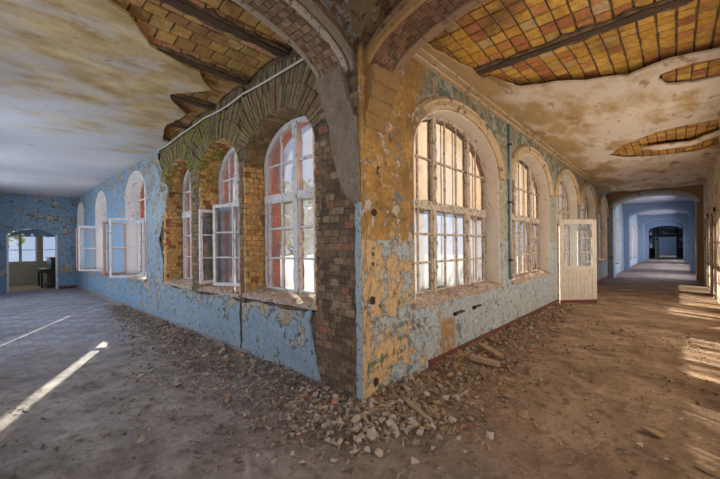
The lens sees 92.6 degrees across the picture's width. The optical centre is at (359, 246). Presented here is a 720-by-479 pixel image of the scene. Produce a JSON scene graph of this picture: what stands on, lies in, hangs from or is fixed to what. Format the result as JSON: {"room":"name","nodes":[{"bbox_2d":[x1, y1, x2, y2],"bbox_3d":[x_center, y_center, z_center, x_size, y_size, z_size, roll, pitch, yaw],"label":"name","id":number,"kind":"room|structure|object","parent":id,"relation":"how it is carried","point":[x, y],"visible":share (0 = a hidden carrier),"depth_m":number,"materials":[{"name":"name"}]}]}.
{"room":"abandoned building corridor","nodes":[
{"label":"abandoned building corridor","id":0,"kind":"room"},
{"bbox_2d":[9,233,46,285],"bbox_3d":[-15.840,-0.040,15.464,0.350,3.600,6.200,-1,0,43],"label":"wall","id":1,"kind":"structure","parent":0,"point":[19,273],"depth_m":15.83,"materials":[{"name":"beige paint"}]},
{"bbox_2d":[9,230,36,262],"bbox_3d":[-15.536,-0.203,15.727,0.064,1.897,1.207,-1,0,43],"label":"window","id":2,"kind":"structure","parent":1,"relation":"in","point":[20,236],"depth_m":15.73,"materials":[{"name":"glass"}]},
{"bbox_2d":[42,234,54,261],"bbox_3d":[-14.685,-0.212,16.655,0.064,1.897,1.188,-1,0,43],"label":"window","id":3,"kind":"structure","parent":1,"relation":"in","point":[42,234],"depth_m":16.26,"materials":[{"name":"white paint"}]},
{"bbox_2d":[0,192,76,292],"bbox_3d":[-13.076,-0.258,13.280,0.380,3.980,3.320,-1,0,43],"label":"wall","id":4,"kind":"structure","parent":0,"point":[37,214],"depth_m":13.61,"materials":[{"name":"blue paint"}]},
{"bbox_2d":[58,285,76,288],"bbox_3d":[-12.025,1.661,14.152,0.020,0.120,0.600,-1,0,43],"label":"baseboard","id":5,"kind":"structure","parent":4,"relation":"attached to","point":[68,286],"depth_m":14.14,"materials":[{"name":"brown wood"}]},
{"bbox_2d":[0,0,291,197],"bbox_3d":[-7.265,-2.449,7.936,15.500,0.755,3.330,-1,0,43],"label":"ceiling","id":6,"kind":"structure","parent":0,"point":[90,90],"depth_m":4.63,"materials":[{"name":"paint"}]},
{"bbox_2d":[76,48,357,397],"bbox_3d":[-7.532,-0.474,10.829,20.967,4.300,0.634,-1,0,43],"label":"wall","id":7,"kind":"structure","parent":0,"point":[292,337],"depth_m":5.33,"materials":[{"name":"paint"}]},
{"bbox_2d":[77,202,84,267],"bbox_3d":[-11.078,-0.443,13.855,1.530,2.690,0.408,-1,0,43],"label":"window","id":8,"kind":"structure","parent":7,"relation":"in","point":[80,212],"depth_m":14.32,"materials":[{"name":"white paint"}]},
{"bbox_2d":[76,191,106,273],"bbox_3d":[-8.651,-0.478,11.241,1.680,2.710,0.981,-1,0,43],"label":"window","id":9,"kind":"structure","parent":7,"relation":"in","point":[100,208],"depth_m":11.88,"materials":[{"name":"white paint"}]},
{"bbox_2d":[103,171,146,281],"bbox_3d":[-5.830,-0.536,8.651,1.820,2.770,0.983,-1,0,43],"label":"window","id":10,"kind":"structure","parent":7,"relation":"in","point":[132,247],"depth_m":9.34,"materials":[{"name":"white paint"}]},
{"bbox_2d":[77,286,249,353],"bbox_3d":[-6.714,1.618,9.675,13.900,0.100,0.018,-1,0,43],"label":"baseboard","id":11,"kind":"structure","parent":7,"relation":"attached to","point":[78,287],"depth_m":7.40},
{"bbox_2d":[164,169,192,289],"bbox_3d":[-3.498,-0.470,6.970,1.410,2.550,0.469,-1,0,43],"label":"window","id":12,"kind":"structure","parent":7,"relation":"in","point":[185,282],"depth_m":7.44,"materials":[{"name":"white paint"}]},
{"bbox_2d":[198,147,241,298],"bbox_3d":[-2.220,-0.483,5.781,1.480,2.550,0.493,-1,0,43],"label":"window","id":13,"kind":"structure","parent":7,"relation":"in","point":[229,289],"depth_m":5.98,"materials":[{"name":"white paint"}]},
{"bbox_2d":[157,58,303,150],"bbox_3d":[-2.499,-2.157,5.745,5.062,0.148,0.057,-1,0,43],"label":"cable","id":14,"kind":"object","parent":7,"relation":"attached to","point":[243,94],"visible":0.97,"depth_m":5.06,"materials":[{"name":"metal"}]},
{"bbox_2d":[242,116,318,309],"bbox_3d":[-0.992,-0.520,4.671,1.690,2.540,0.469,-1,0,43],"label":"window","id":15,"kind":"structure","parent":7,"relation":"in","point":[296,296],"depth_m":4.79,"materials":[{"name":"white paint"}]},
{"bbox_2d":[316,67,359,205],"bbox_3d":[-0.240,-1.133,3.673,0.579,1.482,0.136,-1,0,43],"label":"trim","id":16,"kind":"structure","parent":7,"relation":"attached to","point":[332,88],"depth_m":3.62,"materials":[{"name":"grey paint"}]},
{"bbox_2d":[355,202,362,399],"bbox_3d":[-0.012,0.565,3.509,0.081,2.030,0.024,-1,0,43],"label":"trim","id":17,"kind":"structure","parent":7,"relation":"attached to","point":[358,249],"depth_m":3.50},
{"bbox_2d":[364,0,486,74],"bbox_3d":[1.388,-2.322,2.648,3.358,0.984,0.499,-1,0,43],"label":"arch","id":18,"kind":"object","parent":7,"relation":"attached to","point":[411,24],"depth_m":3.40,"materials":[{"name":"brown brick"}]},
{"bbox_2d":[0,255,719,478],"bbox_3d":[12.947,1.563,30.667,25.300,0.212,67.500,-1,0,43],"label":"floor","id":19,"kind":"structure","parent":0,"point":[50,339],"depth_m":3.45,"materials":[{"name":"brown concrete"}]},
{"bbox_2d":[37,257,55,287],"bbox_3d":[-13.408,1.089,14.885,1.460,1.270,0.740,-1,0,43],"label":"upright piano","id":20,"kind":"object","parent":19,"relation":"on","point":[50,270],"visible":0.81,"depth_m":14.46,"materials":[{"name":"brown wood"}]},
{"bbox_2d":[37,268,50,272],"bbox_3d":[-13.547,1.025,14.734,1.360,0.160,0.330,-1,0,43],"label":"keyboard","id":21,"kind":"object","parent":20,"relation":"attached to","point":[40,270],"depth_m":14.34,"materials":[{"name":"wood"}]},
{"bbox_2d":[0,362,259,478],"bbox_3d":[-2.368,1.607,3.111,2.994,0.057,1.987,-1,0,43],"label":"chips","id":22,"kind":"object","parent":19,"relation":"on","point":[141,438],"visible":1,"depth_m":3.16,"materials":[{"name":"stone"}]},
{"bbox_2d":[173,382,181,386],"bbox_3d":[-2.102,1.597,3.982,0.088,0.069,0.109,-1,0,-7],"label":"rubble stone","id":23,"kind":"object","parent":19,"relation":"on","point":[176,384],"visible":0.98,"depth_m":3.95,"materials":[{"name":"stone"}]},
{"bbox_2d":[50,304,359,475],"bbox_3d":[-4.017,1.590,5.730,9.068,0.127,2.204,-1,0,43],"label":"rubble","id":24,"kind":"object","parent":19,"relation":"on","point":[250,371],"visible":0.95,"depth_m":3.96,"materials":[{"name":"stone"}]},
{"bbox_2d":[316,403,321,409],"bbox_3d":[-0.398,1.567,3.350,0.067,0.049,0.093,-1,0,35],"label":"rubble stone","id":25,"kind":"object","parent":24,"relation":"on","point":[319,406],"visible":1,"depth_m":3.34,"materials":[{"name":"brown stone"}]},
{"bbox_2d":[344,402,352,408],"bbox_3d":[-0.110,1.563,3.361,0.086,0.053,0.092,-1,0,15],"label":"rubble stone","id":26,"kind":"object","parent":24,"relation":"on","point":[348,404],"visible":0.77,"depth_m":3.35,"materials":[{"name":"grey stone"}]},
{"bbox_2d":[119,306,357,440],"bbox_3d":[-3.606,1.600,6.185,9.000,0.094,0.960,-1,0,43],"label":"bank","id":27,"kind":"object","parent":19,"relation":"on","point":[275,431],"visible":0.51,"depth_m":3.92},
{"bbox_2d":[311,416,318,422],"bbox_3d":[-0.382,1.595,3.125,0.088,0.132,0.147,-1,0,33],"label":"rubble stone","id":28,"kind":"object","parent":27,"relation":"on","point":[316,419],"visible":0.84,"depth_m":3.08,"materials":[{"name":"grey stone"}]},
{"bbox_2d":[331,397,337,404],"bbox_3d":[-0.256,1.562,3.467,0.078,0.074,0.106,-1,0,-5],"label":"rubble stone","id":29,"kind":"object","parent":27,"relation":"on","point":[334,400],"visible":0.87,"depth_m":3.45,"materials":[{"name":"brick"}]},
{"bbox_2d":[297,459,306,464],"bbox_3d":[-0.426,1.593,2.531,0.061,0.048,0.062,-1,0,10],"label":"rubble stone","id":30,"kind":"object","parent":19,"relation":"on","point":[301,462],"visible":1,"depth_m":2.52,"materials":[{"name":"beige stone"}]},
{"bbox_2d":[268,397,480,478],"bbox_3d":[-0.047,1.569,2.349,1.490,0.084,1.875,-1,0,43],"label":"chips","id":31,"kind":"object","parent":19,"relation":"on","point":[410,426],"visible":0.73,"depth_m":2.87,"materials":[{"name":"stone"}]},
{"bbox_2d":[366,426,375,439],"bbox_3d":[0.089,1.551,2.838,0.085,0.109,0.095,-1,0,20],"label":"rubble stone","id":32,"kind":"object","parent":31,"relation":"on","point":[371,433],"visible":0.95,"depth_m":2.83,"materials":[{"name":"beige stone"}]},
{"bbox_2d":[372,471,380,475],"bbox_3d":[0.120,1.588,2.417,0.060,0.043,0.036,-1,0,27],"label":"rubble stone","id":33,"kind":"object","parent":19,"relation":"on","point":[377,473],"visible":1,"depth_m":2.40,"materials":[{"name":"stone"}]},
{"bbox_2d":[292,302,598,462],"bbox_3d":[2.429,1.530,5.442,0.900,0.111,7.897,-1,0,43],"label":"rubble","id":34,"kind":"object","parent":19,"relation":"on","point":[426,435],"visible":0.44,"depth_m":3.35,"materials":[{"name":"stone"}]},
{"bbox_2d":[332,420,341,426],"bbox_3d":[-0.201,1.572,3.065,0.109,0.048,0.060,-1,0,-16],"label":"rubble stone","id":35,"kind":"object","parent":34,"relation":"on","point":[333,421],"visible":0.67,"depth_m":3.04,"materials":[{"name":"stone"}]},
{"bbox_2d":[349,426,357,431],"bbox_3d":[-0.053,1.578,2.955,0.082,0.064,0.051,-1,0,-28],"label":"rubble stone","id":36,"kind":"object","parent":34,"relation":"on","point":[354,428],"visible":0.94,"depth_m":2.94,"materials":[{"name":"grey stone"}]},
{"bbox_2d":[351,414,359,424],"bbox_3d":[-0.038,1.565,3.097,0.092,0.094,0.103,-1,0,43],"label":"rubble stone","id":37,"kind":"object","parent":34,"relation":"on","point":[356,418],"visible":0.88,"depth_m":3.07,"materials":[{"name":"beige stone"}]},
{"bbox_2d":[352,436,361,442],"bbox_3d":[-0.018,1.572,2.815,0.074,0.036,0.078,-1,0,-31],"label":"rubble stone","id":38,"kind":"object","parent":34,"relation":"on","point":[358,439],"visible":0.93,"depth_m":2.79,"materials":[{"name":"beige stone"}]},
{"bbox_2d":[358,432,365,438],"bbox_3d":[0.011,1.577,2.870,0.065,0.039,0.080,-1,0,-37],"label":"rubble stone","id":39,"kind":"object","parent":34,"relation":"on","point":[362,435],"visible":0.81,"depth_m":2.86,"materials":[{"name":"beige stone"}]},
{"bbox_2d":[363,445,370,452],"bbox_3d":[0.039,1.577,2.680,0.051,0.049,0.101,-1,0,-44],"label":"rubble stone","id":40,"kind":"object","parent":34,"relation":"on","point":[366,448],"visible":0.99,"depth_m":2.66,"materials":[{"name":"beige stone"}]},
{"bbox_2d":[374,448,386,457],"bbox_3d":[0.152,1.571,2.634,0.094,0.063,0.074,-1,0,-20],"label":"rubble stone","id":41,"kind":"object","parent":34,"relation":"on","point":[379,452],"visible":1,"depth_m":2.61,"materials":[{"name":"beige stone"}]},
{"bbox_2d":[377,403,386,408],"bbox_3d":[0.213,1.561,3.345,0.102,0.078,0.080,-1,0,22],"label":"rubble stone","id":42,"kind":"object","parent":34,"relation":"on","point":[381,405],"visible":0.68,"depth_m":3.32,"materials":[{"name":"brown stone"}]},
{"bbox_2d":[378,417,385,422],"bbox_3d":[0.195,1.572,3.117,0.056,0.036,0.090,-1,0,36],"label":"rubble stone","id":43,"kind":"object","parent":34,"relation":"on","point":[381,419],"visible":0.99,"depth_m":3.11,"materials":[{"name":"beige stone"}]},
{"bbox_2d":[386,418,394,426],"bbox_3d":[0.261,1.561,3.044,0.089,0.065,0.089,-1,0,-29],"label":"rubble stone","id":44,"kind":"object","parent":34,"relation":"on","point":[390,421],"visible":0.86,"depth_m":3.02,"materials":[{"name":"beige stone"}]},
{"bbox_2d":[391,423,398,429],"bbox_3d":[0.303,1.573,2.990,0.065,0.055,0.059,-1,0,-37],"label":"rubble stone","id":45,"kind":"object","parent":34,"relation":"on","point":[394,426],"visible":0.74,"depth_m":2.99,"materials":[{"name":"beige stone"}]},
{"bbox_2d":[393,430,399,437],"bbox_3d":[0.306,1.571,2.887,0.043,0.046,0.072,-1,0,-20],"label":"rubble stone","id":46,"kind":"object","parent":34,"relation":"on","point":[396,433],"visible":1,"depth_m":2.87,"materials":[{"name":"beige stone"}]},
{"bbox_2d":[410,419,418,426],"bbox_3d":[0.494,1.567,3.041,0.068,0.076,0.100,-1,0,-24],"label":"rubble stone","id":47,"kind":"object","parent":34,"relation":"on","point":[415,423],"visible":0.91,"depth_m":3.03,"materials":[{"name":"beige stone"}]},
{"bbox_2d":[411,439,419,444],"bbox_3d":[0.450,1.576,2.780,0.081,0.052,0.059,-1,0,-17],"label":"rubble stone","id":48,"kind":"object","parent":34,"relation":"on","point":[416,442],"visible":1,"depth_m":2.76,"materials":[{"name":"stone"}]},
{"bbox_2d":[403,397,432,422],"bbox_3d":[0.545,1.549,3.284,0.043,0.054,0.458,-1,0,-26],"label":"stick","id":49,"kind":"object","parent":34,"relation":"on","point":[422,413],"visible":1,"depth_m":3.25,"materials":[{"name":"brown wood"}]},
{"bbox_2d":[416,429,423,435],"bbox_3d":[0.500,1.589,2.919,0.058,0.082,0.082,-1,0,-37],"label":"rubble stone","id":50,"kind":"object","parent":34,"relation":"on","point":[419,432],"visible":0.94,"depth_m":2.90,"materials":[{"name":"beige stone"}]},
{"bbox_2d":[432,400,440,406],"bbox_3d":[0.765,1.559,3.422,0.076,0.071,0.100,-1,0,-20],"label":"rubble stone","id":51,"kind":"object","parent":34,"relation":"on","point":[438,403],"visible":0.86,"depth_m":3.39,"materials":[{"name":"brown stone"}]},
{"bbox_2d":[442,395,449,399],"bbox_3d":[0.897,1.568,3.587,0.084,0.074,0.118,-1,0,24],"label":"rubble stone","id":52,"kind":"object","parent":34,"relation":"on","point":[446,397],"visible":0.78,"depth_m":3.55,"materials":[{"name":"beige stone"}]},
{"bbox_2d":[446,371,452,376],"bbox_3d":[1.105,1.542,4.161,0.152,0.067,0.095,-1,0,1],"label":"rubble stone","id":53,"kind":"object","parent":34,"relation":"on","point":[449,374],"visible":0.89,"depth_m":4.13,"materials":[{"name":"beige stone"}]},
{"bbox_2d":[448,416,456,422],"bbox_3d":[0.835,1.564,3.113,0.086,0.048,0.058,-1,0,33],"label":"rubble stone","id":54,"kind":"object","parent":34,"relation":"on","point":[454,420],"visible":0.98,"depth_m":3.10,"materials":[{"name":"beige stone"}]},
{"bbox_2d":[451,394,459,400],"bbox_3d":[0.987,1.560,3.545,0.084,0.057,0.082,-1,0,-41],"label":"rubble stone","id":55,"kind":"object","parent":34,"relation":"on","point":[456,397],"visible":1,"depth_m":3.52,"materials":[{"name":"beige stone"}]},
{"bbox_2d":[470,355,499,366],"bbox_3d":[1.632,1.493,4.500,0.377,0.109,0.107,-1,0,21],"label":"broken timber","id":56,"kind":"object","parent":34,"relation":"on","point":[479,359],"visible":1,"depth_m":4.47,"materials":[{"name":"brown wood"}]},
{"bbox_2d":[478,342,503,358],"bbox_3d":[1.867,1.483,4.920,0.131,0.123,0.401,-1,0,-28],"label":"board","id":57,"kind":"object","parent":34,"relation":"on","point":[485,347],"visible":1,"depth_m":4.88,"materials":[{"name":"brown wood"}]},
{"bbox_2d":[485,431,493,439],"bbox_3d":[1.082,1.576,2.870,0.066,0.048,0.078,-1,0,32],"label":"rubble stone","id":58,"kind":"object","parent":19,"relation":"on","point":[490,435],"visible":1,"depth_m":2.86,"materials":[{"name":"beige stone"}]},
{"bbox_2d":[518,410,528,417],"bbox_3d":[1.530,1.562,3.208,0.092,0.056,0.096,-1,0,11],"label":"rubble stone","id":59,"kind":"object","parent":19,"relation":"on","point":[522,412],"visible":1,"depth_m":3.21,"materials":[{"name":"beige stone"}]},
{"bbox_2d":[482,319,719,478],"bbox_3d":[3.517,1.547,4.500,2.034,0.060,5.818,-1,0,43],"label":"chips","id":60,"kind":"object","parent":19,"relation":"on","point":[621,330],"visible":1,"depth_m":3.80,"materials":[{"name":"brown stone"}]},
{"bbox_2d":[639,425,665,437],"bbox_3d":[2.435,1.541,2.874,0.092,0.049,0.189,-1,0,-26],"label":"rubble stone","id":61,"kind":"object","parent":19,"relation":"on","point":[649,430],"visible":1,"depth_m":2.84,"materials":[{"name":"beige stone"}]},
{"bbox_2d":[695,461,717,474],"bbox_3d":[2.418,1.546,2.403,0.054,0.030,0.111,-1,0,-12],"label":"scrap","id":62,"kind":"object","parent":19,"relation":"on","point":[709,469],"visible":1,"depth_m":2.39,"materials":[{"name":"brown wood"}]},
{"bbox_2d":[320,0,401,48],"bbox_3d":[0.058,-2.162,1.256,3.280,0.625,3.380,-1,0,43],"label":"ceiling","id":63,"kind":"structure","parent":0,"point":[359,20],"depth_m":3.29,"materials":[{"name":"paint"}]},
{"bbox_2d":[320,46,652,398],"bbox_3d":[20.739,-0.759,26.551,0.623,4.300,62.000,-1,0,43],"label":"wall","id":64,"kind":"structure","parent":0,"point":[401,339],"depth_m":4.03,"materials":[{"name":"paint"}]},
{"bbox_2d":[232,0,354,77],"bbox_3d":[-1.373,-2.294,2.513,0.544,0.985,3.419,-1,0,43],"label":"arch","id":65,"kind":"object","parent":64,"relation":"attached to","point":[307,26],"depth_m":3.39,"materials":[{"name":"brick"}]},
{"bbox_2d":[363,200,370,344],"bbox_3d":[0.081,0.264,3.544,0.004,1.476,0.113,-1,0,43],"label":"wire","id":66,"kind":"object","parent":64,"relation":"hanging from","point":[363,200],"visible":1,"depth_m":3.52,"materials":[{"name":"grey metal"}]},
{"bbox_2d":[364,63,399,133],"bbox_3d":[0.238,-1.556,3.688,0.149,0.641,0.484,-1,0,43],"label":"trim","id":67,"kind":"structure","parent":64,"relation":"attached to","point":[382,88],"depth_m":3.62,"materials":[{"name":"paint"}]},
{"bbox_2d":[413,110,502,308],"bbox_3d":[1.433,-0.610,5.349,0.530,2.730,2.830,-1,0,43],"label":"window","id":68,"kind":"structure","parent":64,"relation":"in","point":[458,134],"depth_m":5.47,"materials":[{"name":"white paint"}]},
{"bbox_2d":[453,310,464,315],"bbox_3d":[1.449,0.964,5.009,0.050,0.042,0.280,-1,0,43],"label":"wall bracket","id":69,"kind":"object","parent":64,"relation":"attached to","point":[460,311],"visible":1,"depth_m":4.94,"materials":[{"name":"metal"}]},
{"bbox_2d":[417,96,505,179],"bbox_3d":[1.704,-1.686,5.296,0.074,0.938,2.867,-1,0,43],"label":"trim","id":70,"kind":"structure","parent":64,"relation":"attached to","point":[429,105],"depth_m":5.15,"materials":[{"name":"beige paint"}]},
{"bbox_2d":[507,124,513,278],"bbox_3d":[2.869,-0.854,6.561,0.069,2.950,0.100,-1,0,43],"label":"pipe","id":71,"kind":"object","parent":64,"relation":"attached to","point":[509,144],"visible":1,"depth_m":6.54,"materials":[{"name":"metal"}]},
{"bbox_2d":[412,48,609,194],"bbox_3d":[6.042,-2.404,10.001,0.120,0.085,16.640,-1,0,43],"label":"trim","id":72,"kind":"structure","parent":64,"relation":"attached to","point":[422,56],"depth_m":5.67,"materials":[{"name":"beige paint"}]},
{"bbox_2d":[428,275,608,366],"bbox_3d":[6.278,1.472,10.288,0.022,0.130,15.950,-1,0,43],"label":"baseboard","id":73,"kind":"structure","parent":64,"relation":"attached to","point":[432,361],"depth_m":5.69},
{"bbox_2d":[507,145,553,195],"bbox_3d":[3.886,-1.754,7.676,0.074,0.928,3.130,-1,0,43],"label":"trim","id":74,"kind":"structure","parent":64,"relation":"attached to","point":[524,149],"depth_m":7.48,"materials":[{"name":"beige paint"}]},
{"bbox_2d":[512,154,551,284],"bbox_3d":[3.717,-0.653,7.840,0.529,2.770,2.790,-1,0,43],"label":"window","id":75,"kind":"structure","parent":64,"relation":"in","point":[528,167],"depth_m":8.23,"materials":[{"name":"white paint"}]},
{"bbox_2d":[554,168,580,204],"bbox_3d":[6.197,-1.832,10.196,0.074,0.938,3.070,-1,0,43],"label":"trim","id":76,"kind":"structure","parent":64,"relation":"attached to","point":[563,171],"depth_m":9.89,"materials":[{"name":"beige paint"}]},
{"bbox_2d":[556,174,596,302],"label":"door","id":77,"kind":"structure","parent":64,"relation":"in","point":[576,283],"depth_m":9.37,"materials":[{"name":"white paint"}]},
{"bbox_2d":[581,187,594,265],"bbox_3d":[8.339,-0.739,12.753,0.360,2.850,2.980,-1,0,43],"label":"window","id":78,"kind":"structure","parent":64,"relation":"in","point":[588,208],"depth_m":13.51,"materials":[{"name":"white paint"}]},
{"bbox_2d":[580,182,597,211],"bbox_3d":[8.444,-1.865,12.646,0.074,0.958,3.320,-1,0,43],"label":"trim","id":79,"kind":"structure","parent":64,"relation":"attached to","point":[585,185],"depth_m":12.48,"materials":[{"name":"beige paint"}]},
{"bbox_2d":[598,199,607,262],"bbox_3d":[10.604,-0.722,15.222,0.359,2.770,2.480,-1,0,43],"label":"window","id":80,"kind":"structure","parent":64,"relation":"in","point":[602,217],"depth_m":16.05,"materials":[{"name":"white paint"}]},
{"bbox_2d":[597,194,608,217],"bbox_3d":[10.709,-1.823,15.115,0.074,0.928,2.820,-1,0,43],"label":"trim","id":81,"kind":"structure","parent":64,"relation":"attached to","point":[602,196],"depth_m":14.89,"materials":[{"name":"beige paint"}]},
{"bbox_2d":[616,216,619,262],"bbox_3d":[13.973,-0.341,18.920,0.282,2.600,2.400,-1,0,43],"label":"window","id":82,"kind":"structure","parent":64,"relation":"in","point":[617,218],"depth_m":19.74,"materials":[{"name":"white paint"}]},
{"bbox_2d":[630,223,631,258],"bbox_3d":[18.840,-0.390,24.226,0.282,2.600,3.000,-1,0,43],"label":"window","id":83,"kind":"structure","parent":64,"relation":"in","point":[630,223],"depth_m":25.25,"materials":[{"name":"white paint"}]},
{"bbox_2d":[633,225,636,256],"bbox_3d":[21.679,-0.419,27.321,0.282,2.600,2.800,-1,0,43],"label":"window","id":84,"kind":"structure","parent":64,"relation":"in","point":[634,229],"depth_m":28.29,"materials":[{"name":"white paint"}]},
{"bbox_2d":[608,185,703,281],"bbox_3d":[13.217,-0.543,15.524,3.200,4.020,1.064,-1,0,43],"label":"trim","id":85,"kind":"structure","parent":64,"relation":"attached to","point":[695,193],"depth_m":14.94,"materials":[{"name":"paint"}]},
{"bbox_2d":[624,201,695,271],"bbox_3d":[17.806,-0.590,20.528,3.200,4.020,0.844,-1,0,43],"label":"trim","id":86,"kind":"structure","parent":64,"relation":"attached to","point":[688,207],"depth_m":20.17,"materials":[{"name":"blue paint"}]},
{"bbox_2d":[638,214,689,262],"bbox_3d":[25.512,-0.668,28.930,3.200,4.020,1.044,-1,0,43],"label":"trim","id":87,"kind":"structure","parent":64,"relation":"attached to","point":[684,219],"depth_m":28.47,"materials":[{"name":"blue paint"}]},
{"bbox_2d":[644,220,684,259],"bbox_3d":[30.852,-0.722,34.752,3.200,4.020,0.844,-1,0,43],"label":"trim","id":88,"kind":"structure","parent":64,"relation":"attached to","point":[658,223],"depth_m":34.83,"materials":[{"name":"blue paint"}]},
{"bbox_2d":[649,226,682,257],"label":"door","id":89,"kind":"structure","parent":64,"relation":"in","point":[656,232],"depth_m":38.26,"materials":[{"name":"brown wood"}]},
{"bbox_2d":[422,0,719,226],"bbox_3d":[22.278,-2.810,25.501,4.300,0.430,61.440,-1,0,43],"label":"ceiling","id":90,"kind":"structure","parent":0,"point":[627,92],"depth_m":5.01,"materials":[{"name":"paint"}]},
{"bbox_2d":[659,227,682,254],"bbox_3d":[43.175,-0.986,48.241,4.370,4.300,0.300,-1,0,43],"label":"wall","id":91,"kind":"structure","parent":0,"point":[667,245],"depth_m":48.09,"materials":[{"name":"blue paint"}]},
{"bbox_2d":[703,150,719,302],"bbox_3d":[22.412,-0.776,22.778,0.550,4.300,65.300,-1,0,43],"label":"wall","id":92,"kind":"structure","parent":0,"point":[711,186],"depth_m":9.79,"materials":[{"name":"beige paint"}]},
{"bbox_2d":[704,214,708,288],"bbox_3d":[12.716,0.162,12.478,0.270,2.620,1.440,-1,0,43],"label":"door","id":93,"kind":"structure","parent":92,"relation":"in","point":[706,238],"depth_m":12.09,"materials":[{"name":"white paint"}]},
{"bbox_2d":[709,207,716,298],"bbox_3d":[10.689,0.182,10.267,0.270,2.620,1.440,-1,0,43],"label":"door","id":94,"kind":"structure","parent":92,"relation":"in","point":[712,211],"depth_m":9.91,"materials":[{"name":"white paint"}]},
{"label":"outside","id":95,"kind":"structure","parent":0,"visible":0},
{"bbox_2d":[234,254,522,290],"bbox_3d":[-2.719,2.728,67.551,89.330,0.200,89.330,-1,0,43],"label":"ground","id":96,"kind":"structure","parent":95,"point":[308,264],"depth_m":35.47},
{"bbox_2d":[279,179,313,289],"bbox_3d":[-2.608,-0.149,14.684,3.734,5.571,3.872,-1,0,39],"label":"tree","id":97,"kind":"object","parent":96,"relation":"on","point":[308,238],"visible":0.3,"depth_m":13.99,"materials":[{"name":"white plant"}]},
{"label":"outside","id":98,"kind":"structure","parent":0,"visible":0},
{"bbox_3d":[-57.464,3.281,15.948,58.400,0.200,60.600,-1,0,43],"label":"ground","id":99,"kind":"structure","parent":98,"visible":0},
{"bbox_2d":[9,229,25,247],"bbox_3d":[-21.674,-0.578,19.903,4.846,6.811,4.948,-1,0,43],"label":"tree","id":100,"kind":"object","parent":99,"relation":"on","point":[16,238],"visible":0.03,"depth_m":20.66,"materials":[{"name":"green plant"}]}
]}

